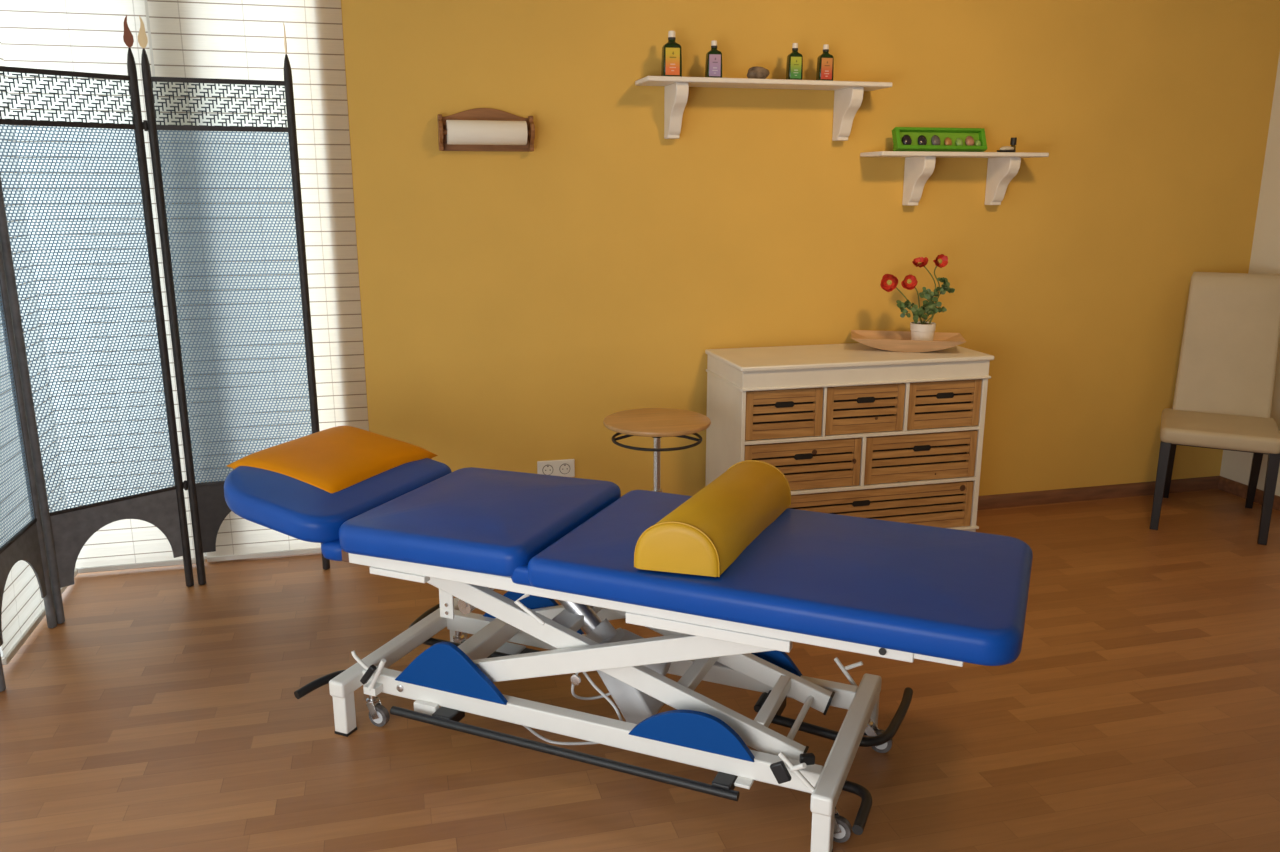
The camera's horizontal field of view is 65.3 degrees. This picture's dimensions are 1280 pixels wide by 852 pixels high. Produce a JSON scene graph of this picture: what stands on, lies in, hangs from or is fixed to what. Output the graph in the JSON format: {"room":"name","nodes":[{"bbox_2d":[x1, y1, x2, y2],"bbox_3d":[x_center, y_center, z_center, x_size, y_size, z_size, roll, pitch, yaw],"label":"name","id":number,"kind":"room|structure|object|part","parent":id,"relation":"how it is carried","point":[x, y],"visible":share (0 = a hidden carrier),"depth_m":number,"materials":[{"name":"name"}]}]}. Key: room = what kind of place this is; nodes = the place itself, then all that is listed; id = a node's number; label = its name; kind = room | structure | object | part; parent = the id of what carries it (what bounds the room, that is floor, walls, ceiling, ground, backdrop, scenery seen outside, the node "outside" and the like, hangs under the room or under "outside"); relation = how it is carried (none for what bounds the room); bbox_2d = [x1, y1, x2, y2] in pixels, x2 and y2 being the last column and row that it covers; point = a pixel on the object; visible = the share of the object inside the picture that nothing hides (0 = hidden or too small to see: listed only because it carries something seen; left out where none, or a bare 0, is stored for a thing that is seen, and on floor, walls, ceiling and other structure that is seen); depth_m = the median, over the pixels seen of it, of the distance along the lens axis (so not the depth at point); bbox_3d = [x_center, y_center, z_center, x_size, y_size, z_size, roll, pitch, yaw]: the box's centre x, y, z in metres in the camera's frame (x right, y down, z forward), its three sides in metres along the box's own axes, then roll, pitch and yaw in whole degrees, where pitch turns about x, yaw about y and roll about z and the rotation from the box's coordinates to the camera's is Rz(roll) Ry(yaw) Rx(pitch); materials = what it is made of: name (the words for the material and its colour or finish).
{"room":"massage therapy room","nodes":[
{"label":"massage therapy room","id":0,"kind":"room"},
{"bbox_2d":[0,489,1279,851],"bbox_3d":[0.637,1.215,1.468,7.000,0.050,7.900,-3,14,-14],"label":"floor","id":1,"kind":"structure","parent":0,"point":[1137,709],"depth_m":2.82,"materials":[{"name":"brown wood"}]},
{"bbox_2d":[0,15,329,691],"bbox_3d":[-1.750,-0.333,3.390,0.381,2.059,1.240,9,16,34],"label":"folding screen","id":2,"kind":"object","parent":1,"relation":"on","point":[51,543],"visible":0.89,"depth_m":3.52,"materials":[{"name":"black metal"}]},
{"bbox_3d":[-1.951,-0.142,2.822,0.028,1.953,0.029,-3,14,-12],"label":"post","id":3,"kind":"part","parent":2,"relation":"part of","materials":[{"name":"grey metal"}]},
{"bbox_3d":[-2.001,-0.341,3.005,0.012,1.470,0.448,-3,14,-12],"label":"panel","id":4,"kind":"part","parent":2,"relation":"part of","materials":[{"name":"fabric"}]},
{"bbox_3d":[-2.050,-0.247,3.259,0.028,1.953,0.029,-3,14,-12],"label":"post","id":5,"kind":"part","parent":2,"relation":"part of","materials":[{"name":"grey metal"}]},
{"bbox_3d":[-2.042,-0.256,3.294,0.028,1.953,0.029,12,18,41],"label":"post","id":6,"kind":"part","parent":2,"relation":"part of","materials":[{"name":"grey metal"}]},
{"bbox_3d":[-1.887,-0.441,3.421,0.012,1.470,0.444,12,18,41],"label":"panel","id":7,"kind":"part","parent":2,"relation":"part of","materials":[{"name":"fabric"}]},
{"bbox_3d":[-1.732,-0.334,3.618,0.028,1.953,0.029,12,18,41],"label":"post","id":8,"kind":"part","parent":2,"relation":"part of","materials":[{"name":"black metal"}]},
{"bbox_3d":[-1.691,-0.338,3.634,0.029,1.953,0.028,-5,14,-20],"label":"post","id":9,"kind":"part","parent":2,"relation":"part of","materials":[{"name":"black metal"}]},
{"bbox_3d":[-1.476,-0.503,3.676,0.448,1.470,0.012,-5,14,-20],"label":"panel","id":10,"kind":"part","parent":2,"relation":"part of","materials":[{"name":"fabric"}]},
{"bbox_3d":[-1.260,-0.375,3.789,0.029,1.953,0.028,-5,14,-20],"label":"post","id":11,"kind":"part","parent":2,"relation":"part of","materials":[{"name":"black metal"}]},
{"bbox_2d":[224,458,1032,851],"bbox_3d":[-0.117,0.514,2.780,2.202,0.697,0.698,6,15,22],"label":"massage table","id":12,"kind":"object","parent":1,"relation":"on","point":[906,592],"visible":0.98,"depth_m":2.54,"materials":[{"name":"blue leather"}]},
{"bbox_2d":[227,426,437,492],"bbox_3d":[-0.943,0.108,3.119,0.380,0.116,0.530,6,15,22],"label":"pillow","id":13,"kind":"object","parent":12,"relation":"on","point":[335,459],"visible":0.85,"depth_m":3.04,"materials":[{"name":"orange fabric"}]},
{"bbox_2d":[224,458,451,542],"bbox_3d":[-0.926,0.172,3.028,0.461,0.150,0.642,6,15,22],"label":"cushion","id":14,"kind":"object","parent":12,"relation":"on","point":[287,505],"depth_m":2.80,"materials":[{"name":"blue leather"}]},
{"bbox_2d":[432,706,464,728],"bbox_3d":[-0.521,0.789,2.724,0.059,0.034,0.075,6,15,22],"label":"switch","id":15,"kind":"object","parent":12,"relation":"attached to","point":[444,716],"depth_m":2.70,"materials":[{"name":"black plastic"}]},
{"bbox_2d":[339,467,620,576],"bbox_3d":[-0.431,0.244,2.827,0.578,0.104,0.648,6,15,22],"label":"seat cushion","id":16,"kind":"object","parent":12,"relation":"on","point":[470,521],"depth_m":2.64,"materials":[{"name":"blue leather"}]},
{"bbox_3d":[-0.271,0.452,2.480,0.085,0.074,0.026,6,15,22],"label":"release lever","id":17,"kind":"part","parent":12,"relation":"part of","materials":[{"name":"white metal"}]},
{"bbox_2d":[519,648,539,653],"bbox_3d":[-0.338,0.711,3.058,0.060,0.035,0.060,6,15,22],"label":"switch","id":18,"kind":"object","parent":12,"relation":"attached to","point":[521,650],"depth_m":3.07,"materials":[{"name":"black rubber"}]},
{"bbox_3d":[0.026,0.513,2.892,1.006,0.366,0.030,6,15,22],"label":"scissor arm","id":19,"kind":"part","parent":12,"relation":"part of"},
{"bbox_3d":[-0.184,0.487,2.757,0.230,0.229,0.056,6,15,22],"label":"actuator rod","id":20,"kind":"part","parent":12,"relation":"part of","materials":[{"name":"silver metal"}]},
{"bbox_3d":[-0.176,0.774,2.600,1.310,0.056,0.042,6,15,22],"label":"rail","id":21,"kind":"part","parent":12,"relation":"part of","materials":[{"name":"white metal"}]},
{"bbox_3d":[-0.110,0.599,2.601,1.111,0.382,0.030,6,15,22],"label":"scissor arm","id":22,"kind":"part","parent":12,"relation":"part of"},
{"bbox_3d":[-0.119,0.594,2.559,1.006,0.366,0.030,6,15,22],"label":"scissor arm","id":23,"kind":"part","parent":12,"relation":"part of"},
{"bbox_3d":[-0.096,0.415,2.414,1.482,0.037,0.030,6,15,22],"label":"rail","id":24,"kind":"part","parent":12,"relation":"part of","materials":[{"name":"white metal"}]},
{"bbox_3d":[-0.025,0.686,2.753,0.218,0.246,0.127,6,15,22],"label":"actuator motor","id":25,"kind":"part","parent":12,"relation":"part of","materials":[{"name":"grey plastic"}]},
{"bbox_3d":[-0.011,0.683,2.976,1.310,0.056,0.042,6,15,22],"label":"rail","id":26,"kind":"part","parent":12,"relation":"part of","materials":[{"name":"white metal"}]},
{"bbox_2d":[634,460,790,576],"bbox_3d":[0.204,0.217,2.558,0.205,0.122,0.618,6,15,24],"label":"bolster","id":27,"kind":"object","parent":12,"relation":"on","point":[704,535],"visible":1,"depth_m":2.38,"materials":[{"name":"yellow leather"}]},
{"bbox_3d":[0.005,0.536,2.862,1.111,0.382,0.030,6,15,22],"label":"scissor arm","id":28,"kind":"part","parent":12,"relation":"part of"},
{"bbox_2d":[712,772,737,789],"bbox_3d":[0.205,0.861,2.414,0.047,0.030,0.070,6,15,22],"label":"switch","id":29,"kind":"object","parent":12,"relation":"attached to","point":[723,780],"depth_m":2.40,"materials":[{"name":"black plastic"}]},
{"bbox_2d":[754,690,786,715],"bbox_3d":[0.359,0.770,2.755,0.066,0.042,0.100,6,15,22],"label":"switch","id":30,"kind":"object","parent":12,"relation":"attached to","point":[765,694],"depth_m":2.74,"materials":[{"name":"black plastic"}]},
{"bbox_2d":[527,490,1032,665],"bbox_3d":[0.366,0.334,2.500,1.134,0.088,0.653,6,15,22],"label":"cushion","id":31,"kind":"object","parent":12,"relation":"on","point":[937,593],"depth_m":2.31,"materials":[{"name":"blue leather"}]},
{"bbox_2d":[603,408,710,491],"bbox_3d":[0.057,0.298,3.720,0.528,0.677,0.478,-3,14,-14],"label":"stool","id":32,"kind":"object","parent":1,"relation":"on","point":[656,423],"visible":0.57,"depth_m":3.59,"materials":[{"name":"brown wood"}]},
{"bbox_3d":[0.062,-0.015,3.622,0.390,0.022,0.390,-3,14,-14],"label":"seat","id":33,"kind":"part","parent":32,"relation":"part of","materials":[{"name":"brown wood"}]},
{"bbox_2d":[705,343,993,531],"bbox_3d":[0.857,0.097,4.232,1.090,0.827,0.450,-3,14,-14],"label":"dresser","id":34,"kind":"object","parent":1,"relation":"on","point":[861,430],"visible":0.82,"depth_m":4.04,"materials":[{"name":"white paint"}]},
{"bbox_3d":[0.515,-0.092,4.094,0.312,0.193,0.358,-3,14,-14],"label":"drawer","id":35,"kind":"part","parent":34,"relation":"part of","materials":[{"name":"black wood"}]},
{"bbox_3d":[0.601,0.114,4.166,0.489,0.197,0.358,-3,14,-14],"label":"drawer","id":36,"kind":"part","parent":34,"relation":"part of","materials":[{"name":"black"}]},
{"bbox_3d":[0.856,-0.217,4.159,1.082,0.011,0.444,-3,14,-14],"label":"bead moulding","id":37,"kind":"part","parent":34,"relation":"part of","materials":[{"name":"white paint"}]},
{"bbox_3d":[0.851,-0.112,4.177,0.331,0.193,0.358,-3,14,-14],"label":"drawer","id":38,"kind":"part","parent":34,"relation":"part of","materials":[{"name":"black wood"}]},
{"bbox_3d":[0.855,0.312,4.280,1.014,0.197,0.358,-3,14,-14],"label":"drawer","id":39,"kind":"part","parent":34,"relation":"part of","materials":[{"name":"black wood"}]},
{"bbox_2d":[851,330,965,351],"bbox_3d":[1.121,-0.352,4.207,0.456,0.057,0.256,3,14,11],"label":"tray","id":40,"kind":"object","parent":34,"relation":"on","point":[897,341],"visible":0.95,"depth_m":4.13,"materials":[{"name":"brown wood"}]},
{"bbox_2d":[880,254,954,340],"bbox_3d":[1.152,-0.520,4.164,0.328,0.387,0.112,-3,14,-14],"label":"potted flower","id":41,"kind":"object","parent":40,"relation":"on","point":[920,330],"visible":0.98,"depth_m":4.15,"materials":[{"name":"red plant"}]},
{"bbox_3d":[1.190,-0.384,4.211,0.105,0.101,0.105,-3,14,-14],"label":"pot","id":42,"kind":"part","parent":41,"relation":"part of","materials":[{"name":"white ceramic"}]},
{"bbox_3d":[1.201,-0.540,4.176,0.086,0.273,0.005,-3,14,-14],"label":"stem","id":43,"kind":"part","parent":41,"relation":"part of","materials":[{"name":"green plant"}]},
{"bbox_3d":[1.232,-0.546,4.188,0.055,0.277,0.017,-3,14,-14],"label":"stem","id":44,"kind":"part","parent":41,"relation":"part of","materials":[{"name":"green plant"}]},
{"bbox_3d":[1.106,0.084,4.291,0.496,0.197,0.358,-3,14,-14],"label":"drawer","id":45,"kind":"part","parent":34,"relation":"part of","materials":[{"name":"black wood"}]},
{"bbox_3d":[1.192,-0.132,4.261,0.318,0.193,0.358,-3,14,-14],"label":"drawer","id":46,"kind":"part","parent":34,"relation":"part of","materials":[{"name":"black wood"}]},
{"bbox_3d":[0.857,0.413,4.311,1.084,0.012,0.444,-3,14,-14],"label":"bead moulding","id":47,"kind":"part","parent":34,"relation":"part of","materials":[{"name":"white paint"}]},
{"bbox_2d":[1150,272,1279,544],"bbox_3d":[2.616,-0.109,4.496,0.460,1.105,0.592,7,15,27],"label":"dining chair","id":48,"kind":"object","parent":1,"relation":"on","point":[1223,394],"visible":1,"depth_m":4.57,"materials":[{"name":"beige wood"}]},
{"bbox_3d":[2.312,0.265,4.440,0.042,0.404,0.042,7,15,27],"label":"leg","id":49,"kind":"part","parent":48,"relation":"part of","materials":[{"name":"black wood"}]},
{"bbox_3d":[2.572,0.166,4.848,0.040,0.404,0.139,7,15,27],"label":"leg","id":50,"kind":"part","parent":48,"relation":"part of","materials":[{"name":"black wood"}]},
{"bbox_3d":[2.609,0.051,4.499,0.380,0.016,0.420,7,15,27],"label":"seat rail","id":51,"kind":"part","parent":48,"relation":"part of","materials":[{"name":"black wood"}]},
{"bbox_3d":[2.589,0.011,4.473,0.460,0.082,0.477,7,15,27],"label":"seat","id":52,"kind":"part","parent":48,"relation":"part of","materials":[{"name":"beige leather"}]},
{"bbox_3d":[2.721,-0.348,4.624,0.398,0.700,0.170,7,15,27],"label":"backrest","id":53,"kind":"part","parent":48,"relation":"part of","materials":[{"name":"beige leather"}]},
{"bbox_3d":[2.887,0.205,4.688,0.040,0.404,0.139,7,15,27],"label":"leg","id":54,"kind":"part","parent":48,"relation":"part of","materials":[{"name":"black wood"}]},
{"bbox_3d":[2.674,0.309,4.257,0.042,0.404,0.042,7,15,27],"label":"leg","id":55,"kind":"part","parent":48,"relation":"part of","materials":[{"name":"black wood"}]},
{"bbox_2d":[341,0,1279,496],"bbox_3d":[0.894,-0.989,4.422,4.150,2.850,0.340,-3,14,-14],"label":"wall","id":56,"kind":"structure","parent":0,"point":[513,304],"depth_m":4.19,"materials":[{"name":"yellow paint"}]},
{"bbox_2d":[0,0,204,572],"bbox_3d":[-1.999,-0.715,3.688,0.484,2.638,0.040,-3,14,-14],"label":"blind","id":57,"kind":"object","parent":56,"relation":"attached to","point":[63,35],"visible":0.4,"depth_m":3.68,"materials":[{"name":"white paint"}]},
{"bbox_3d":[-1.999,0.556,3.994,0.484,0.022,0.016,-3,14,-14],"label":"rail","id":58,"kind":"part","parent":57,"relation":"part of","materials":[{"name":"white paint"}]},
{"bbox_2d":[144,0,198,482],"bbox_3d":[-1.902,-0.846,3.830,1.570,2.850,0.140,-3,14,-14],"label":"window","id":59,"kind":"structure","parent":56,"relation":"in","point":[145,1],"depth_m":3.77,"materials":[{"name":"white paint"}]},
{"bbox_2d":[147,0,368,561],"bbox_3d":[-1.440,-0.751,3.847,0.667,2.644,0.040,-3,14,-14],"label":"blind","id":60,"kind":"object","parent":56,"relation":"attached to","point":[213,39],"visible":0.6,"depth_m":3.83,"materials":[{"name":"white paint"}]},
{"bbox_3d":[-1.440,0.524,4.154,0.667,0.022,0.016,-3,14,-14],"label":"rail","id":61,"kind":"part","parent":60,"relation":"part of","materials":[{"name":"white paint"}]},
{"bbox_2d":[341,5,368,423],"bbox_3d":[-1.188,-0.885,3.990,0.105,2.850,0.174,-3,14,-14],"label":"trim","id":62,"kind":"structure","parent":56,"relation":"attached to","point":[341,5],"depth_m":3.92,"materials":[{"name":"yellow paint"}]},
{"bbox_2d":[437,108,534,151],"bbox_3d":[-0.580,-1.120,3.772,0.356,0.158,0.098,-3,14,-14],"label":"holder","id":63,"kind":"object","parent":56,"relation":"attached to","point":[477,113],"visible":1,"depth_m":3.79,"materials":[{"name":"brown wood"}]},
{"bbox_3d":[-0.577,-1.105,3.763,0.352,0.018,0.018,-3,14,-14],"label":"rod","id":64,"kind":"part","parent":63,"relation":"part of","materials":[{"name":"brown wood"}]},
{"bbox_2d":[446,120,527,144],"bbox_3d":[-0.577,-1.105,3.763,0.296,0.088,0.088,-3,14,-14],"label":"paper roll","id":65,"kind":"object","parent":63,"relation":"hanging from","point":[464,132],"visible":0.98,"depth_m":3.73,"materials":[{"name":"beige paper"}]},
{"bbox_2d":[537,459,574,476],"bbox_3d":[-0.351,0.181,4.190,0.158,0.078,0.014,-3,14,-14],"label":"wall socket","id":66,"kind":"object","parent":56,"relation":"attached to","point":[565,467],"visible":0.91,"depth_m":4.19,"materials":[{"name":"white plastic"}]},
{"bbox_2d":[635,76,891,140],"bbox_3d":[0.492,-1.252,3.966,1.007,0.218,0.198,-3,14,-14],"label":"wall shelf","id":67,"kind":"object","parent":56,"relation":"attached to","point":[848,95],"visible":1,"depth_m":3.92,"materials":[{"name":"white paint"}]},
{"bbox_2d":[661,31,681,76],"bbox_3d":[0.121,-1.411,3.797,0.074,0.168,0.059,-2,14,-10],"label":"oil bottle","id":68,"kind":"object","parent":67,"relation":"on","point":[671,63],"visible":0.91,"depth_m":3.78,"materials":[{"name":"green glass"}]},
{"bbox_2d":[705,41,721,77],"bbox_3d":[0.284,-1.406,3.841,0.061,0.139,0.049,-2,14,-10],"label":"oil bottle","id":69,"kind":"object","parent":67,"relation":"on","point":[713,66],"visible":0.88,"depth_m":3.82,"materials":[{"name":"green glass"}]},
{"bbox_2d":[747,66,769,78],"bbox_3d":[0.463,-1.374,3.896,0.095,0.051,0.064,-3,14,-14],"label":"stone","id":70,"kind":"object","parent":67,"relation":"on","point":[756,72],"visible":0.88,"depth_m":3.88,"materials":[{"name":"beige stone"}]},
{"bbox_2d":[786,43,802,79],"bbox_3d":[0.607,-1.427,3.920,0.059,0.141,0.047,-2,14,-10],"label":"oil bottle","id":71,"kind":"object","parent":67,"relation":"on","point":[794,67],"visible":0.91,"depth_m":3.90,"materials":[{"name":"green glass"}]},
{"bbox_2d":[816,44,833,80],"bbox_3d":[0.733,-1.434,3.952,0.061,0.140,0.049,-2,14,-10],"label":"oil bottle","id":72,"kind":"object","parent":67,"relation":"on","point":[825,61],"visible":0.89,"depth_m":3.94,"materials":[{"name":"green glass"}]},
{"bbox_2d":[860,151,1048,205],"bbox_3d":[1.325,-1.046,4.234,0.773,0.218,0.198,-3,14,-14],"label":"wall shelf","id":73,"kind":"object","parent":56,"relation":"attached to","point":[1002,167],"visible":1,"depth_m":4.22,"materials":[{"name":"white paint"}]},
{"bbox_2d":[892,127,986,151],"bbox_3d":[1.256,-1.193,4.188,0.416,0.111,0.066,-3,14,-14],"label":"display tray","id":74,"kind":"object","parent":73,"relation":"on","point":[898,133],"visible":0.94,"depth_m":4.18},
{"bbox_2d":[902,135,911,144],"bbox_3d":[1.107,-1.184,4.145,0.043,0.049,0.027,-3,14,-12],"label":"stone","id":75,"kind":"object","parent":74,"relation":"in","point":[906,139],"visible":1,"depth_m":4.14,"materials":[{"name":"black stone"}]},
{"bbox_2d":[918,135,926,144],"bbox_3d":[1.176,-1.189,4.162,0.041,0.047,0.029,-1,14,-4],"label":"stone","id":76,"kind":"object","parent":74,"relation":"in","point":[922,140],"visible":1,"depth_m":4.15,"materials":[{"name":"black stone"}]},
{"bbox_2d":[931,135,940,144],"bbox_3d":[1.237,-1.192,4.177,0.041,0.049,0.028,-2,14,-8],"label":"stone","id":77,"kind":"object","parent":74,"relation":"in","point":[935,140],"visible":1,"depth_m":4.17,"materials":[{"name":"grey stone"}]},
{"bbox_2d":[944,137,951,144],"bbox_3d":[1.292,-1.191,4.190,0.035,0.039,0.023,-3,14,-13],"label":"stone","id":78,"kind":"object","parent":74,"relation":"in","point":[947,141],"visible":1,"depth_m":4.18,"materials":[{"name":"orange stone"}]},
{"bbox_2d":[956,138,962,144],"bbox_3d":[1.343,-1.192,4.202,0.032,0.036,0.020,-4,14,-15],"label":"stone","id":79,"kind":"object","parent":74,"relation":"in","point":[959,141],"visible":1,"depth_m":4.20,"materials":[{"name":"green stone"}]},
{"bbox_2d":[965,136,973,145],"bbox_3d":[1.391,-1.200,4.215,0.041,0.046,0.026,-3,14,-12],"label":"stone","id":80,"kind":"object","parent":74,"relation":"in","point":[969,141],"visible":1,"depth_m":4.21,"materials":[{"name":"pink stone"}]},
{"bbox_2d":[975,140,980,145],"bbox_3d":[1.429,-1.194,4.223,0.027,0.029,0.017,-4,14,-14],"label":"stone","id":81,"kind":"object","parent":74,"relation":"in","point":[977,142],"visible":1,"depth_m":4.22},
{"bbox_2d":[997,150,1015,151],"bbox_3d":[1.539,-1.154,4.199,0.084,0.009,0.060,-3,14,-14],"label":"dish","id":82,"kind":"object","parent":73,"relation":"on","point":[997,150],"visible":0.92,"depth_m":4.17,"materials":[{"name":"black wood"}]},
{"bbox_2d":[1000,146,1013,149],"bbox_3d":[1.541,-1.165,4.197,0.065,0.021,0.037,-3,14,-14],"label":"pebble","id":83,"kind":"object","parent":82,"relation":"in","point":[1004,147],"visible":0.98,"depth_m":4.18,"materials":[{"name":"white stone"}]},
{"bbox_2d":[1010,137,1016,149],"bbox_3d":[1.583,-1.191,4.238,0.025,0.062,0.025,-3,14,-14],"label":"vial","id":84,"kind":"object","parent":73,"relation":"on","point":[1013,141],"visible":0.8,"depth_m":4.23,"materials":[{"name":"brown glass"}]},
{"bbox_2d":[977,476,1219,509],"bbox_3d":[0.938,0.406,4.580,4.150,0.064,0.018,-3,14,-14],"label":"baseboard","id":85,"kind":"structure","parent":56,"relation":"attached to","point":[1200,483],"depth_m":4.88,"materials":[{"name":"brown wood"}]},
{"bbox_2d":[1220,53,1279,495],"bbox_3d":[3.933,-0.324,1.664,0.340,2.850,7.340,-3,14,-14],"label":"wall","id":86,"kind":"structure","parent":0,"point":[1265,253],"depth_m":4.72,"materials":[{"name":"white paint"}]},
{"bbox_2d":[1218,476,1279,510],"bbox_3d":[3.802,1.079,1.788,0.018,0.064,7.000,-3,14,-14],"label":"baseboard","id":87,"kind":"structure","parent":86,"relation":"attached to","point":[1233,487],"depth_m":4.94,"materials":[{"name":"brown wood"}]},
{"bbox_3d":[-1.995,-0.396,1.961,0.080,2.850,3.660,-3,14,-14],"label":"window","id":88,"kind":"structure","parent":0,"visible":0},
{"bbox_2d":[0,40,77,664],"bbox_3d":[-2.112,-0.610,3.234,0.040,2.630,0.794,-3,14,-14],"label":"blind","id":89,"kind":"object","parent":88,"relation":"attached to","point":[23,608],"visible":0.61,"depth_m":3.42,"materials":[{"name":"white paint"}]},
{"bbox_3d":[-2.112,0.658,3.540,0.016,0.022,0.794,-3,14,-14],"label":"rail","id":90,"kind":"part","parent":89,"relation":"part of","materials":[{"name":"white paint"}]}
]}

